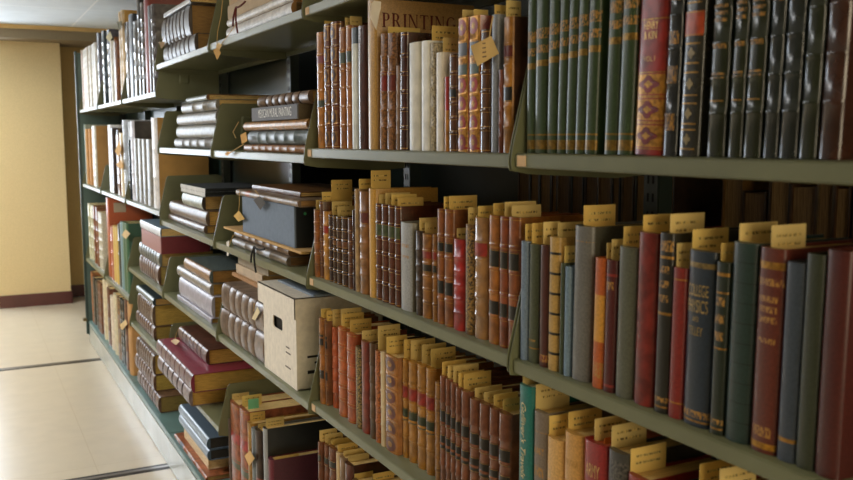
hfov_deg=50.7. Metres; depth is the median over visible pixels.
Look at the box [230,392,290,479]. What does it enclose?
book
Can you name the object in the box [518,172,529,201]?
book
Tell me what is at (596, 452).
book
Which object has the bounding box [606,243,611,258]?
paper slip
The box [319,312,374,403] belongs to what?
book
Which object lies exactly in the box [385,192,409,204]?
paper slip
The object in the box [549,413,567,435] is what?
paper slip
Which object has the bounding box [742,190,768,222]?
book
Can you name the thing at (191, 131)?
book
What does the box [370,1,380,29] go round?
paper card
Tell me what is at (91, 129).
book
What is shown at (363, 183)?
paper slip
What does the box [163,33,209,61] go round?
book
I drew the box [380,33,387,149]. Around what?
book
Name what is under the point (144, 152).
book
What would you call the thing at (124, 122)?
book
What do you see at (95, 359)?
rail
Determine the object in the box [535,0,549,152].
book
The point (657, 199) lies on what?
upright post
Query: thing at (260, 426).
paper slip
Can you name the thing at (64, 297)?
baseboard
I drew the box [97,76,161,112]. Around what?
shelf
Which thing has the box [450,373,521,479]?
book
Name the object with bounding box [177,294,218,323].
book
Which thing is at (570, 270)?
book
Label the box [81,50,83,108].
book
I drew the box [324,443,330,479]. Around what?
book
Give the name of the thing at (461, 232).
paper slip
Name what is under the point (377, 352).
book
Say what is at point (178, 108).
upright post
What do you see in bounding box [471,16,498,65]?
tag
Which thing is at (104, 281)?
book
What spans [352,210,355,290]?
book
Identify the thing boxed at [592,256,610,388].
book
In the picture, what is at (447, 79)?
book
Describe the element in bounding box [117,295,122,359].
book
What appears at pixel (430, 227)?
paper slip
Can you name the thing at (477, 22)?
book
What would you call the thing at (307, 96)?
book
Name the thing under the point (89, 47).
book
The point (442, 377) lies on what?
book
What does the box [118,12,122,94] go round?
book
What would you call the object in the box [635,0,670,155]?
book
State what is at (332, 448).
book
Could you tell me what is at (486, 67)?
book
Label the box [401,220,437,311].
book
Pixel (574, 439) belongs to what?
book
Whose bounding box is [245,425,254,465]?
tag
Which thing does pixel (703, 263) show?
book
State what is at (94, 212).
book
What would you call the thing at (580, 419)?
paper slip
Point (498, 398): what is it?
paper slip
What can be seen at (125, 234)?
tag
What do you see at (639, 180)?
book
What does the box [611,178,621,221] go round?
book
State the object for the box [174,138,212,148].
book
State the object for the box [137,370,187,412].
book
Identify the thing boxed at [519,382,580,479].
book
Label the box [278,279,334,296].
board
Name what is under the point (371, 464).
book
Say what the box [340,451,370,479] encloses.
book
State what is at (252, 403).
sticky note
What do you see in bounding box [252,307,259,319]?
tag
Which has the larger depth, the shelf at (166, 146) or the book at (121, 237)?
the book at (121, 237)
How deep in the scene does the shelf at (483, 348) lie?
1.69 m
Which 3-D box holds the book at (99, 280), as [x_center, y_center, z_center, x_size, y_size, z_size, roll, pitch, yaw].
[-2.111,0.442,6.122,0.226,0.341,0.074,-3,7,-27]
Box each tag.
[106,32,111,41]
[114,222,129,238]
[115,141,120,156]
[116,155,122,168]
[117,16,121,30]
[120,320,126,328]
[171,328,179,344]
[213,0,222,59]
[217,26,234,49]
[233,122,246,143]
[234,190,244,221]
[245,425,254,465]
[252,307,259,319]
[254,190,264,209]
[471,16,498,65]
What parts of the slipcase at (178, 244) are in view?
panel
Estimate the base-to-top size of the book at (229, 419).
0.326 m
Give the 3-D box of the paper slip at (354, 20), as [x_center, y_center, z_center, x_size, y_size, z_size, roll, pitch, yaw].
[-0.155,-0.478,1.981,0.028,0.026,0.002,-3,7,-27]
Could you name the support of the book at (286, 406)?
on the carriage
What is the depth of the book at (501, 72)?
1.42 m
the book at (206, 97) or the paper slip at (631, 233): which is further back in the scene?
the book at (206, 97)
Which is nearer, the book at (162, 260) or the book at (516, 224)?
the book at (516, 224)
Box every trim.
[0,23,107,32]
[0,28,96,47]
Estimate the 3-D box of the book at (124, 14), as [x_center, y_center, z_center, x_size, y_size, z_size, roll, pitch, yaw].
[-1.471,-0.962,4.716,0.236,0.455,0.073,-3,7,-27]
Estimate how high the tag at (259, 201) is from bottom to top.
0.056 m
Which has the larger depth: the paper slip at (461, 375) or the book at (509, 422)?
the paper slip at (461, 375)
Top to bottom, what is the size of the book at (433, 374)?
0.212 m
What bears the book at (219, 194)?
on the book at (205, 203)
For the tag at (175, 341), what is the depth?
3.73 m
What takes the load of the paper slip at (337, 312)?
on the book at (335, 374)
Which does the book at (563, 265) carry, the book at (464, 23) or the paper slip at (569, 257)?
the paper slip at (569, 257)
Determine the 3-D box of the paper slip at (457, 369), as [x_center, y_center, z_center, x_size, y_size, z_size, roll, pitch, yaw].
[0.073,0.244,1.652,0.053,0.033,0.001,-3,7,-27]
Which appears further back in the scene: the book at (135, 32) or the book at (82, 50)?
the book at (82, 50)
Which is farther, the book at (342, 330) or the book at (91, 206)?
the book at (91, 206)
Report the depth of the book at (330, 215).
2.13 m
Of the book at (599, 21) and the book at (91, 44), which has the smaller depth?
the book at (599, 21)
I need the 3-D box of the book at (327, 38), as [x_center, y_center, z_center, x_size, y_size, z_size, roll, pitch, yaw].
[-0.151,-0.361,2.135,0.189,0.285,0.040,-3,7,-27]
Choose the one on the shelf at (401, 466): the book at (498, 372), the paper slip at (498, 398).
the book at (498, 372)
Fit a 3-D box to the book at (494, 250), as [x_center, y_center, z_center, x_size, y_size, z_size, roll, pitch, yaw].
[0.169,0.062,1.509,0.141,0.213,0.031,-3,7,-27]
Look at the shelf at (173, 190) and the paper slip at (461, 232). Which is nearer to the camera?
the paper slip at (461, 232)
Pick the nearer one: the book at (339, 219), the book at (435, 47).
the book at (435, 47)
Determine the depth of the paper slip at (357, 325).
2.10 m
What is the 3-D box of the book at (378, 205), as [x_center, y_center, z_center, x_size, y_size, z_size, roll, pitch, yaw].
[-0.044,0.021,1.915,0.135,0.202,0.028,-3,7,-27]
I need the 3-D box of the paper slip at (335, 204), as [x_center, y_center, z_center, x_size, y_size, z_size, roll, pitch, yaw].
[-0.201,-0.075,2.143,0.051,0.035,0.001,-3,7,-27]
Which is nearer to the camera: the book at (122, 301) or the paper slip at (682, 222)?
the paper slip at (682, 222)
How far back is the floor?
4.86 m
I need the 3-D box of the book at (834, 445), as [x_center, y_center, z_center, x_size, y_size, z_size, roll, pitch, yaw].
[0.469,0.121,0.931,0.152,0.231,0.029,-3,8,-27]
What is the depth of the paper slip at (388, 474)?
2.02 m
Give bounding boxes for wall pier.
[0,41,70,295]
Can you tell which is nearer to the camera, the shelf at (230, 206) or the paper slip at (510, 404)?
the paper slip at (510, 404)
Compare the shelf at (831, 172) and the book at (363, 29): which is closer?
the shelf at (831, 172)
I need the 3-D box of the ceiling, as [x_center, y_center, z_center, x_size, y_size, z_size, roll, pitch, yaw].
[-1.425,-1.282,2.864,5.000,0.050,11.020,-3,7,-27]
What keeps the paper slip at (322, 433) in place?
on the book at (321, 476)
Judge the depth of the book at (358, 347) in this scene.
2.03 m
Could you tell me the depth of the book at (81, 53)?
6.19 m
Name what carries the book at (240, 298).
on the book at (250, 338)
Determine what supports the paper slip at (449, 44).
on the book at (443, 58)
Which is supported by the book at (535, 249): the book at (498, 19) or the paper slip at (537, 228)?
the paper slip at (537, 228)
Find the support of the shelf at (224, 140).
attached to the upright post at (292, 61)
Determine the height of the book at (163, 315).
0.102 m
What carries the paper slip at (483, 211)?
on the book at (482, 224)
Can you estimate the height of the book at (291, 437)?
0.415 m
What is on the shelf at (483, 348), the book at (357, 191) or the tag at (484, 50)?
the book at (357, 191)
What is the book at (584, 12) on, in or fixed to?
on the shelf at (831, 172)
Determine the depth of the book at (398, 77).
1.76 m
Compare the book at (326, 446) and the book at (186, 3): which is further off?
the book at (186, 3)
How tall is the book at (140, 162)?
0.312 m
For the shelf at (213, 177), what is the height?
0.198 m
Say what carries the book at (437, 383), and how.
on the shelf at (401, 466)
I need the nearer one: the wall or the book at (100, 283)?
the book at (100, 283)
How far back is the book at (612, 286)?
1.20 m
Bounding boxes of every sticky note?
[248,398,258,408]
[604,437,610,443]
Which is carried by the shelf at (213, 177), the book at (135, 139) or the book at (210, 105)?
the book at (135, 139)
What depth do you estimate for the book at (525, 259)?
1.38 m
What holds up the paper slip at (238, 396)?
on the book at (234, 404)
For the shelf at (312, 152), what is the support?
attached to the upright post at (412, 171)
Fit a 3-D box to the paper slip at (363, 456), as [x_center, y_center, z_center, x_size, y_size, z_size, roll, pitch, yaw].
[-0.163,0.520,2.157,0.054,0.016,0.001,-3,7,-27]
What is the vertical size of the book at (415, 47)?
0.201 m
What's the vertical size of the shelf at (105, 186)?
0.198 m
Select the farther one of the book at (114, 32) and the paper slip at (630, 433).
the book at (114, 32)
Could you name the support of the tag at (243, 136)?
hanging from the shelf at (224, 140)
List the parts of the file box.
lid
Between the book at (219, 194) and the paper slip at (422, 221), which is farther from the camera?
the book at (219, 194)
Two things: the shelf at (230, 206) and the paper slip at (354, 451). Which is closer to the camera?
the paper slip at (354, 451)
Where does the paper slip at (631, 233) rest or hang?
on the book at (629, 255)
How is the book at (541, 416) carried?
on the shelf
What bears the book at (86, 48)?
on the shelf at (92, 110)
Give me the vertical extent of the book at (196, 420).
0.045 m
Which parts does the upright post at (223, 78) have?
back panel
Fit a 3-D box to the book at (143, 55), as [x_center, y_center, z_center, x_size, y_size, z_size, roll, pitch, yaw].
[-1.212,-0.888,4.218,0.236,0.419,0.085,-3,7,-27]
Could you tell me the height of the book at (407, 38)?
0.224 m
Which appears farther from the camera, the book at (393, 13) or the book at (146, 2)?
the book at (146, 2)
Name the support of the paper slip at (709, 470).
on the book
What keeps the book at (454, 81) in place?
on the shelf at (312, 152)
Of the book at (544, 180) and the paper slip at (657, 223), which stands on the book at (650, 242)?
the paper slip at (657, 223)
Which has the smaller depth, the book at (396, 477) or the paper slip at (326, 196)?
the book at (396, 477)
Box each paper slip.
[232,392,248,399]
[242,393,261,406]
[250,411,264,421]
[258,423,265,428]
[266,416,283,427]
[280,453,298,458]
[316,200,321,209]
[319,428,336,441]
[321,308,330,317]
[322,192,331,201]
[325,432,342,443]
[327,310,332,320]
[331,180,351,200]
[331,437,352,444]
[332,201,351,214]
[333,308,345,326]
[338,206,353,216]
[338,442,357,452]
[341,307,361,324]
[342,312,363,326]
[343,448,364,456]
[345,18,349,26]
[348,453,368,461]
[350,16,361,25]
[350,318,371,332]
[354,471,372,478]
[359,179,370,188]
[362,329,377,340]
[371,170,390,188]
[373,471,393,479]
[378,324,399,350]
[379,194,384,203]
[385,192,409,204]
[386,335,406,353]
[388,27,419,32]
[392,194,416,205]
[398,197,422,205]
[404,337,424,358]
[411,338,434,360]
[419,217,436,230]
[422,342,445,363]
[425,222,437,233]
[431,346,455,367]
[432,25,457,40]
[442,359,465,375]
[443,37,457,52]
[444,196,448,208]
[448,363,469,378]
[449,195,476,209]
[453,363,478,382]
[457,228,465,238]
[459,370,483,386]
[462,10,473,17]
[464,370,490,389]
[468,207,477,224]
[474,9,487,15]
[475,384,501,397]
[478,205,492,217]
[484,388,511,402]
[493,203,504,215]
[494,391,517,406]
[495,5,505,13]
[503,397,519,411]
[505,201,535,216]
[506,0,520,16]
[512,204,540,216]
[523,376,537,384]
[525,224,531,240]
[532,223,542,243]
[536,384,569,409]
[543,221,559,244]
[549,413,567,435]
[558,221,583,236]
[564,246,574,262]
[568,407,601,429]
[583,204,615,226]
[594,415,625,440]
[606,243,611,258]
[611,239,622,260]
[611,422,646,447]
[623,225,642,246]
[630,442,665,472]
[643,214,669,232]
[670,212,704,232]
[676,242,691,267]
[692,227,728,250]
[699,460,734,479]
[719,466,755,479]
[721,242,734,262]
[739,221,777,242]
[771,223,805,248]
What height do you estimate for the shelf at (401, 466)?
0.198 m
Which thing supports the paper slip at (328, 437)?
on the book at (326, 446)
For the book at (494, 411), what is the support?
on the shelf at (401, 466)
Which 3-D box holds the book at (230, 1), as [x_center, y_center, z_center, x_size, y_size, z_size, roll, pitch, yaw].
[-0.384,-0.732,2.651,0.250,0.026,0.555,-3,7,-27]
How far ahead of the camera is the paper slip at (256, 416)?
2.93 m
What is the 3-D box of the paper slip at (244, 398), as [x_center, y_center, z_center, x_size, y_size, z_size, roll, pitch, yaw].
[-0.584,0.536,3.014,0.067,0.038,0.002,-3,7,-27]
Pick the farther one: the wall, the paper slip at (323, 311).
the wall
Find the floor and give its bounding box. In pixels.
[0,296,176,479]
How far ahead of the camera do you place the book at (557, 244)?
1.31 m
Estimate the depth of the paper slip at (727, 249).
1.03 m
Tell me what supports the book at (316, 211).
on the shelf at (483, 348)
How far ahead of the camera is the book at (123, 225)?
4.97 m
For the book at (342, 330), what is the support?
on the shelf at (401, 466)
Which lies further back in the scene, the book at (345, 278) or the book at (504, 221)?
the book at (345, 278)
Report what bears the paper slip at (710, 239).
on the book at (703, 263)
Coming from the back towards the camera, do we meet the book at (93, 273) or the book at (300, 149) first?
the book at (93, 273)
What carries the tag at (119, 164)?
hanging from the book at (124, 122)
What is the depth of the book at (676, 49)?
1.07 m
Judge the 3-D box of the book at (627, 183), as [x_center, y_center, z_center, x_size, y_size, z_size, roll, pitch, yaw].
[0.465,-0.049,1.754,0.190,0.212,0.034,-3,7,-27]
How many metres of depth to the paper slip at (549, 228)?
1.34 m
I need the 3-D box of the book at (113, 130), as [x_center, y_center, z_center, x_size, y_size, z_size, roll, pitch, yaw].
[-1.702,-0.462,5.228,0.235,0.373,0.085,-3,7,-27]
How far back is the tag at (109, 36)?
4.90 m
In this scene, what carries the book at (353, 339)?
on the shelf at (401, 466)
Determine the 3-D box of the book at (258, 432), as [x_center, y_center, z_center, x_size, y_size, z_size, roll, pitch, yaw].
[-0.431,0.781,2.902,0.235,0.386,0.051,-3,7,-27]
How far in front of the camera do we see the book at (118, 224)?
5.12 m
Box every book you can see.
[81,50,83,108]
[81,53,84,108]
[82,50,85,108]
[84,49,87,107]
[84,124,107,183]
[85,47,90,107]
[85,129,89,183]
[88,45,93,106]
[88,129,92,184]
[88,203,105,258]
[90,204,105,259]
[91,44,95,105]
[91,129,93,185]
[91,271,101,321]
[92,126,95,186]
[92,276,103,324]
[93,42,98,105]
[93,126,108,186]
[93,205,105,263]
[95,206,105,265]
[95,279,101,328]
[96,33,102,90]
[97,280,102,331]
[98,211,105,268]
[99,212,107,269]
[99,282,103,333]
[101,30,108,103]
[102,279,107,339]
[102,285,104,335]
[106,29,118,102]
[106,197,151,276]
[106,281,111,340]
[107,286,117,345]
[108,125,121,192]
[109,41,114,101]
[110,226,114,279]
[110,294,114,350]
[111,128,121,193]
[112,225,116,281]
[113,41,115,100]
[113,292,120,355]
[114,37,120,100]
[115,226,119,284]
[116,135,121,195]
[117,223,121,286]
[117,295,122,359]
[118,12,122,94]
[119,133,124,196]
[119,297,123,362]
[120,10,136,85]
[120,220,137,288]
[121,299,125,365]
[122,120,150,193]
[122,220,139,291]
[124,22,130,97]
[124,222,141,293]
[124,298,129,370]
[127,301,140,375]
[128,13,136,96]
[128,122,130,139]
[128,140,132,198]
[130,121,151,200]
[133,21,139,95]
[134,138,151,201]
[135,353,175,390]
[136,0,143,94]
[136,284,172,305]
[136,310,170,340]
[136,337,162,374]
[137,293,193,326]
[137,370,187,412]
[138,139,143,202]
[139,241,212,266]
[139,255,166,285]
[140,2,146,93]
[140,219,186,236]
[142,139,147,204]
[144,0,184,92]
[146,139,153,206]
[147,5,153,92]
[151,4,176,91]
[151,118,208,208]
[156,337,265,392]
[157,356,225,406]
[161,4,214,46]
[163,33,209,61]
[164,0,216,17]
[168,213,215,233]
[169,200,218,225]
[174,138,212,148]
[174,432,229,479]
[176,124,215,137]
[177,110,218,125]
[177,265,222,295]
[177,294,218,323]
[178,325,243,364]
[179,277,221,317]
[179,403,228,449]
[179,415,228,460]
[181,99,257,113]
[181,182,255,192]
[181,188,236,196]
[182,192,221,209]
[184,255,241,283]
[184,429,228,468]
[186,94,269,102]
[220,307,264,363]
[221,281,263,331]
[224,225,311,253]
[226,1,301,36]
[227,0,302,26]
[228,0,271,32]
[228,418,231,479]
[229,0,239,4]
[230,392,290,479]
[232,237,310,272]
[232,272,257,287]
[234,232,310,255]
[236,189,354,207]
[236,263,288,282]
[238,257,279,275]
[239,397,307,479]
[243,118,310,130]
[244,144,304,153]
[247,412,318,479]
[248,130,307,144]
[251,417,318,479]
[252,183,358,196]
[255,417,321,479]
[257,90,316,106]
[263,418,334,479]
[268,448,318,479]
[314,209,320,276]
[316,32,325,147]
[318,436,346,479]
[319,200,354,277]
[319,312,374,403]
[323,211,331,279]
[324,23,331,147]
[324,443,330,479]
[325,316,377,405]
[329,214,337,281]
[329,444,359,479]
[330,21,367,147]
[332,326,338,408]
[333,216,336,282]
[336,216,341,284]
[336,447,360,479]
[338,320,397,417]
[339,27,346,148]
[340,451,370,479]
[341,215,351,286]
[345,456,390,479]
[346,25,357,148]
[347,328,406,423]
[348,217,352,288]
[351,27,358,148]
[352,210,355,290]
[353,473,395,479]
[355,187,402,291]
[356,345,361,428]
[358,25,368,148]
[359,191,369,294]
[361,333,414,434]
[368,0,473,148]
[369,187,437,297]
[369,335,428,438]
[372,475,401,479]
[375,349,380,442]
[376,201,430,299]
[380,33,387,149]
[380,350,386,446]
[381,202,437,302]
[385,353,403,455]
[387,33,400,149]
[388,203,443,304]
[395,204,443,307]
[396,66,400,149]
[400,32,458,149]
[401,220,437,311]
[402,351,458,457]
[408,352,465,463]
[410,42,421,150]
[416,230,424,315]
[417,355,483,469]
[422,40,442,150]
[422,233,432,318]
[426,358,493,475]
[430,42,442,150]
[432,233,437,321]
[435,380,439,479]
[437,52,457,150]
[437,208,444,323]
[440,366,506,479]
[444,209,467,326]
[445,77,449,150]
[445,369,508,479]
[449,54,458,151]
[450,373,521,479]
[454,238,465,331]
[455,376,522,479]
[458,17,469,151]
[461,380,522,479]
[466,224,474,334]
[469,15,491,151]
[469,389,519,479]
[474,216,489,339]
[479,395,519,479]
[480,29,491,151]
[489,211,557,344]
[489,405,502,479]
[491,14,527,152]
[498,70,503,152]
[499,213,566,348]
[499,410,519,479]
[503,16,527,152]
[508,213,583,346]
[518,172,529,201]
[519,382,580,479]
[520,240,531,359]
[527,0,536,152]
[529,174,538,203]
[529,243,540,363]
[534,401,614,479]
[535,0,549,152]
[539,175,550,211]
[539,244,549,367]
[547,0,560,152]
[548,236,575,371]
[548,434,565,479]
[550,175,556,211]
[557,0,569,153]
[557,176,570,212]
[559,262,574,373]
[564,265,574,375]
[565,420,629,479]
[566,0,579,153]
[570,176,584,214]
[572,221,642,382]
[575,0,589,153]
[584,177,597,204]
[584,429,662,479]
[585,0,609,153]
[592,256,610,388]
[598,177,610,204]
[603,259,619,392]
[604,0,623,154]
[609,435,715,479]
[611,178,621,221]
[615,245,639,399]
[618,0,641,154]
[621,176,634,221]
[629,454,716,479]
[634,175,643,220]
[634,226,722,407]
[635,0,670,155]
[654,227,739,413]
[663,0,686,155]
[668,266,689,419]
[679,0,714,156]
[683,248,720,428]
[707,0,736,156]
[710,260,733,435]
[721,179,768,227]
[725,234,847,444]
[728,0,752,157]
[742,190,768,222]
[743,0,772,157]
[751,239,852,455]
[756,475,767,479]
[763,0,789,158]
[768,181,809,224]
[777,259,807,463]
[779,0,809,158]
[789,184,817,234]
[795,251,827,470]
[799,0,829,159]
[815,184,847,238]
[815,247,852,479]
[818,0,852,159]
[832,186,852,238]
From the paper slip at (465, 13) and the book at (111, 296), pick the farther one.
the book at (111, 296)
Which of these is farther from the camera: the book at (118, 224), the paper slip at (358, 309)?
the book at (118, 224)
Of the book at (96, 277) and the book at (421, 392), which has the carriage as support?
the book at (96, 277)
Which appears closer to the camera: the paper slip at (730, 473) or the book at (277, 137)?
the paper slip at (730, 473)
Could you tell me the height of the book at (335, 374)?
0.200 m
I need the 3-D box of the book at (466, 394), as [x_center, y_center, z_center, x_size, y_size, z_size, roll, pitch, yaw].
[0.148,0.367,1.652,0.191,0.209,0.026,-3,7,-27]
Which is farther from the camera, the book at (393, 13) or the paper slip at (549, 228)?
the book at (393, 13)
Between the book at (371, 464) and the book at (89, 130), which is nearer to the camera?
the book at (371, 464)
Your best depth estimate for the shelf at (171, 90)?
3.90 m
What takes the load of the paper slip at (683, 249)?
on the book at (681, 275)
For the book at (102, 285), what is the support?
on the carriage
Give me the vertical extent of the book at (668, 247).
0.226 m
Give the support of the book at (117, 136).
on the shelf at (105, 186)
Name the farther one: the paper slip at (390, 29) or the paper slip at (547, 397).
the paper slip at (390, 29)
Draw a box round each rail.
[0,358,100,370]
[66,463,169,479]
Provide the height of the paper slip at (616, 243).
0.030 m
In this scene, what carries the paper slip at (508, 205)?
on the book at (504, 221)
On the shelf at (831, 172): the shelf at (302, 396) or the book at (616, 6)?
the book at (616, 6)
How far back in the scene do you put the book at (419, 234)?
1.72 m
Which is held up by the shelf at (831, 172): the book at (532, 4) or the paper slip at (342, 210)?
the book at (532, 4)
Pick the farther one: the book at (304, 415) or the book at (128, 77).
the book at (128, 77)
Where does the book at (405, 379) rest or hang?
on the shelf at (401, 466)
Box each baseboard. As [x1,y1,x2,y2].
[0,290,72,308]
[71,284,84,296]
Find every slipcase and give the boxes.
[141,228,209,253]
[242,196,315,247]
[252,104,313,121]
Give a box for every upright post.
[120,114,125,124]
[144,110,153,218]
[175,106,181,110]
[219,72,231,254]
[287,54,300,183]
[404,163,420,335]
[643,175,672,214]
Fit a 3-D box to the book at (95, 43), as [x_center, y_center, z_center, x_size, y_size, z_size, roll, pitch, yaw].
[-1.973,-1.040,5.692,0.235,0.393,0.088,-3,7,-27]
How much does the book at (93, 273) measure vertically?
0.361 m
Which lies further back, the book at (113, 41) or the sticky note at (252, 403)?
the book at (113, 41)
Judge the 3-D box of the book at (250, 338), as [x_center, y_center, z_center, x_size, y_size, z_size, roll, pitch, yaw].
[-0.493,0.295,2.901,0.220,0.093,0.492,-3,7,-27]
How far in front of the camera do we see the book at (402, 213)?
1.80 m
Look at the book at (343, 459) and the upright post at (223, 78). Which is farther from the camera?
the upright post at (223, 78)
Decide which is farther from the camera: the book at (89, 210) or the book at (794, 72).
the book at (89, 210)
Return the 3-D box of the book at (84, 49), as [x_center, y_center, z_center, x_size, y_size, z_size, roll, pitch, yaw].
[-2.196,-1.089,6.123,0.236,0.396,0.074,-3,7,-27]
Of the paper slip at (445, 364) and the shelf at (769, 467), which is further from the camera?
the paper slip at (445, 364)
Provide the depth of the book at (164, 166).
4.04 m
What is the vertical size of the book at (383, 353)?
0.205 m
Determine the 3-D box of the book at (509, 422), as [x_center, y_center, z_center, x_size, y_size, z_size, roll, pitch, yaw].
[0.207,0.382,1.538,0.191,0.204,0.034,-3,7,-27]
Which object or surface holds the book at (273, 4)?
on the book at (294, 6)
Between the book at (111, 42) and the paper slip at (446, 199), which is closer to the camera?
the paper slip at (446, 199)
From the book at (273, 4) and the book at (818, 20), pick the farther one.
the book at (273, 4)
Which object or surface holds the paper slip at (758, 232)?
on the book at (747, 255)
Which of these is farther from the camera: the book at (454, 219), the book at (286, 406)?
the book at (286, 406)
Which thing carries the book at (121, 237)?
on the shelf at (136, 281)
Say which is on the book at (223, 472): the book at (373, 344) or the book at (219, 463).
the book at (219, 463)
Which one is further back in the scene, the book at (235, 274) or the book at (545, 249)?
the book at (235, 274)
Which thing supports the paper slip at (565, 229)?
on the book at (557, 244)
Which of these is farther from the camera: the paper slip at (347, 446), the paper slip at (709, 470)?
the paper slip at (347, 446)
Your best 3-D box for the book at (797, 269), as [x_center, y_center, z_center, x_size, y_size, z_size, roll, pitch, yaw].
[0.441,0.125,0.974,0.141,0.213,0.024,-3,8,-27]
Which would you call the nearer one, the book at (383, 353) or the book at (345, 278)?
the book at (383, 353)
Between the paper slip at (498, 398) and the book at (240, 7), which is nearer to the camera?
the paper slip at (498, 398)
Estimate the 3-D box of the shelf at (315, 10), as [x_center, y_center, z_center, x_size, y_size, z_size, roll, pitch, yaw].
[0.037,-0.575,1.798,0.276,0.198,0.929,-3,7,-27]
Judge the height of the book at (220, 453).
0.041 m
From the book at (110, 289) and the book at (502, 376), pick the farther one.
the book at (110, 289)
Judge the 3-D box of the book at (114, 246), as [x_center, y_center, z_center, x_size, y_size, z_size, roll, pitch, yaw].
[-1.744,0.076,5.357,0.219,0.332,0.088,-3,7,-27]
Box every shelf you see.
[79,82,137,115]
[82,168,104,192]
[85,244,107,276]
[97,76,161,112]
[100,165,128,202]
[104,258,144,303]
[121,72,218,107]
[125,174,221,216]
[127,237,167,299]
[129,292,198,353]
[154,1,286,75]
[157,104,221,156]
[160,182,224,249]
[162,253,222,337]
[172,333,283,435]
[208,0,323,58]
[211,104,404,169]
[213,195,320,289]
[216,303,318,414]
[302,0,505,22]
[304,64,637,177]
[306,243,520,371]
[309,354,434,479]
[509,305,852,479]
[511,75,852,185]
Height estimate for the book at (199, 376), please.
0.070 m
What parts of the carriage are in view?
kick plate, shelf, kick plate, shelf, kick plate, shelf, kick plate, shelf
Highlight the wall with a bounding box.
[60,47,84,284]
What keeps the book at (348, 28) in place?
on the shelf at (312, 152)
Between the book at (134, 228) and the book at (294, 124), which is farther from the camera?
the book at (134, 228)
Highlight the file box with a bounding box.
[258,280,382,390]
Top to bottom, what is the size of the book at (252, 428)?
0.376 m
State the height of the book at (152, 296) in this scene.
0.035 m
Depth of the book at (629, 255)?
1.17 m
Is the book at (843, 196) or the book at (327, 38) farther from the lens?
the book at (327, 38)
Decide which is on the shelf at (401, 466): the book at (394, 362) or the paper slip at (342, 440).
the book at (394, 362)
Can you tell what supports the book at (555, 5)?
on the shelf at (831, 172)
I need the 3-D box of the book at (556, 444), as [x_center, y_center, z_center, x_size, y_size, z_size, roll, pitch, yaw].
[0.253,0.401,1.381,0.147,0.222,0.040,-3,7,-27]
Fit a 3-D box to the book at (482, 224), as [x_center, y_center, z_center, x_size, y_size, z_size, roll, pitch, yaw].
[0.146,0.061,1.548,0.137,0.205,0.042,-3,7,-27]
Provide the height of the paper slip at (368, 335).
0.024 m
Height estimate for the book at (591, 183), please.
0.222 m
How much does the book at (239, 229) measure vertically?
0.006 m
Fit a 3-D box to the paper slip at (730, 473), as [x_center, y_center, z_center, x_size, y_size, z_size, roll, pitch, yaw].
[0.370,0.286,1.069,0.059,0.040,0.002,-3,7,-27]
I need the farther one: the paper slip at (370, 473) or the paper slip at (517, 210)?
the paper slip at (370, 473)
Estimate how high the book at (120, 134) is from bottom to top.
0.343 m
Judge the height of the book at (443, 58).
0.174 m
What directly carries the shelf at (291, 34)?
attached to the upright post at (292, 61)
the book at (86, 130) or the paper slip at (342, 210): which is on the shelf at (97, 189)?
the book at (86, 130)
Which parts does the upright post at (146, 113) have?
back panel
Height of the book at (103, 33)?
0.426 m
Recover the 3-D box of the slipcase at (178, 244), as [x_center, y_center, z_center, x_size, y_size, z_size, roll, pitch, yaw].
[-1.192,-0.003,4.264,0.220,0.076,0.479,-3,7,-27]
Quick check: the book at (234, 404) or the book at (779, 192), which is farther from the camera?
the book at (234, 404)
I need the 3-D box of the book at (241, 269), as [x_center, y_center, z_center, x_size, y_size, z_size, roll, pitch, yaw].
[-0.525,0.110,3.080,0.170,0.032,0.310,-3,7,-27]
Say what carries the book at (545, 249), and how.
on the shelf at (769, 467)
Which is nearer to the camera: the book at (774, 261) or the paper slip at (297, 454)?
the book at (774, 261)
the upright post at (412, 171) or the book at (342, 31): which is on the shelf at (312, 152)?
the book at (342, 31)
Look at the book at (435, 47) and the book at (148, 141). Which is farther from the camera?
the book at (148, 141)
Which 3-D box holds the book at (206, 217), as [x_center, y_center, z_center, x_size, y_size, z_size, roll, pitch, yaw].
[-0.830,-0.114,3.580,0.250,0.054,0.642,-3,7,-27]
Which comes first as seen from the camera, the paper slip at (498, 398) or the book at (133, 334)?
the paper slip at (498, 398)
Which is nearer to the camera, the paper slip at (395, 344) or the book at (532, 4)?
the book at (532, 4)
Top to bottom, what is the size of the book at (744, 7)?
0.256 m
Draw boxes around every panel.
[74,51,154,334]
[228,0,720,459]
[230,59,288,378]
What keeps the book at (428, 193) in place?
on the shelf at (483, 348)
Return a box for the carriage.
[89,321,229,479]
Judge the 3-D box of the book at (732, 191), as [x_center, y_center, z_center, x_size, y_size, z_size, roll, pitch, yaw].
[0.584,-0.012,1.524,0.190,0.190,0.043,-3,7,-27]
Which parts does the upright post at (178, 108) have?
back panel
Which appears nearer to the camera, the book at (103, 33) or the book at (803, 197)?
the book at (803, 197)
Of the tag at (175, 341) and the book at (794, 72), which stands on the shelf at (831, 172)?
the book at (794, 72)
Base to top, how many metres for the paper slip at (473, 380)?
0.032 m
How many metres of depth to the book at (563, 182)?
1.89 m
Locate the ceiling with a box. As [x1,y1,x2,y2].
[0,0,136,28]
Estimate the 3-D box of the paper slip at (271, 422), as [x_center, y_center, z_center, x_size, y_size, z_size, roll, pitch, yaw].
[-0.468,0.562,2.780,0.058,0.027,0.001,-3,7,-27]
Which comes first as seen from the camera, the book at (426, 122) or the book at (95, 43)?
the book at (426, 122)
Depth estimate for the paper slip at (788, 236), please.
0.98 m
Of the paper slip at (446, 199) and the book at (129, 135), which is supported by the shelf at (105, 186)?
the book at (129, 135)
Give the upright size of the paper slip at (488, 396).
0.019 m
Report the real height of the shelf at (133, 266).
0.198 m
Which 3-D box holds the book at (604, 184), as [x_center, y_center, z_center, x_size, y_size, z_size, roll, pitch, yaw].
[0.433,-0.040,1.816,0.190,0.182,0.040,-3,7,-27]
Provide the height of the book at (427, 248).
0.160 m
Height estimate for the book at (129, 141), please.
0.306 m

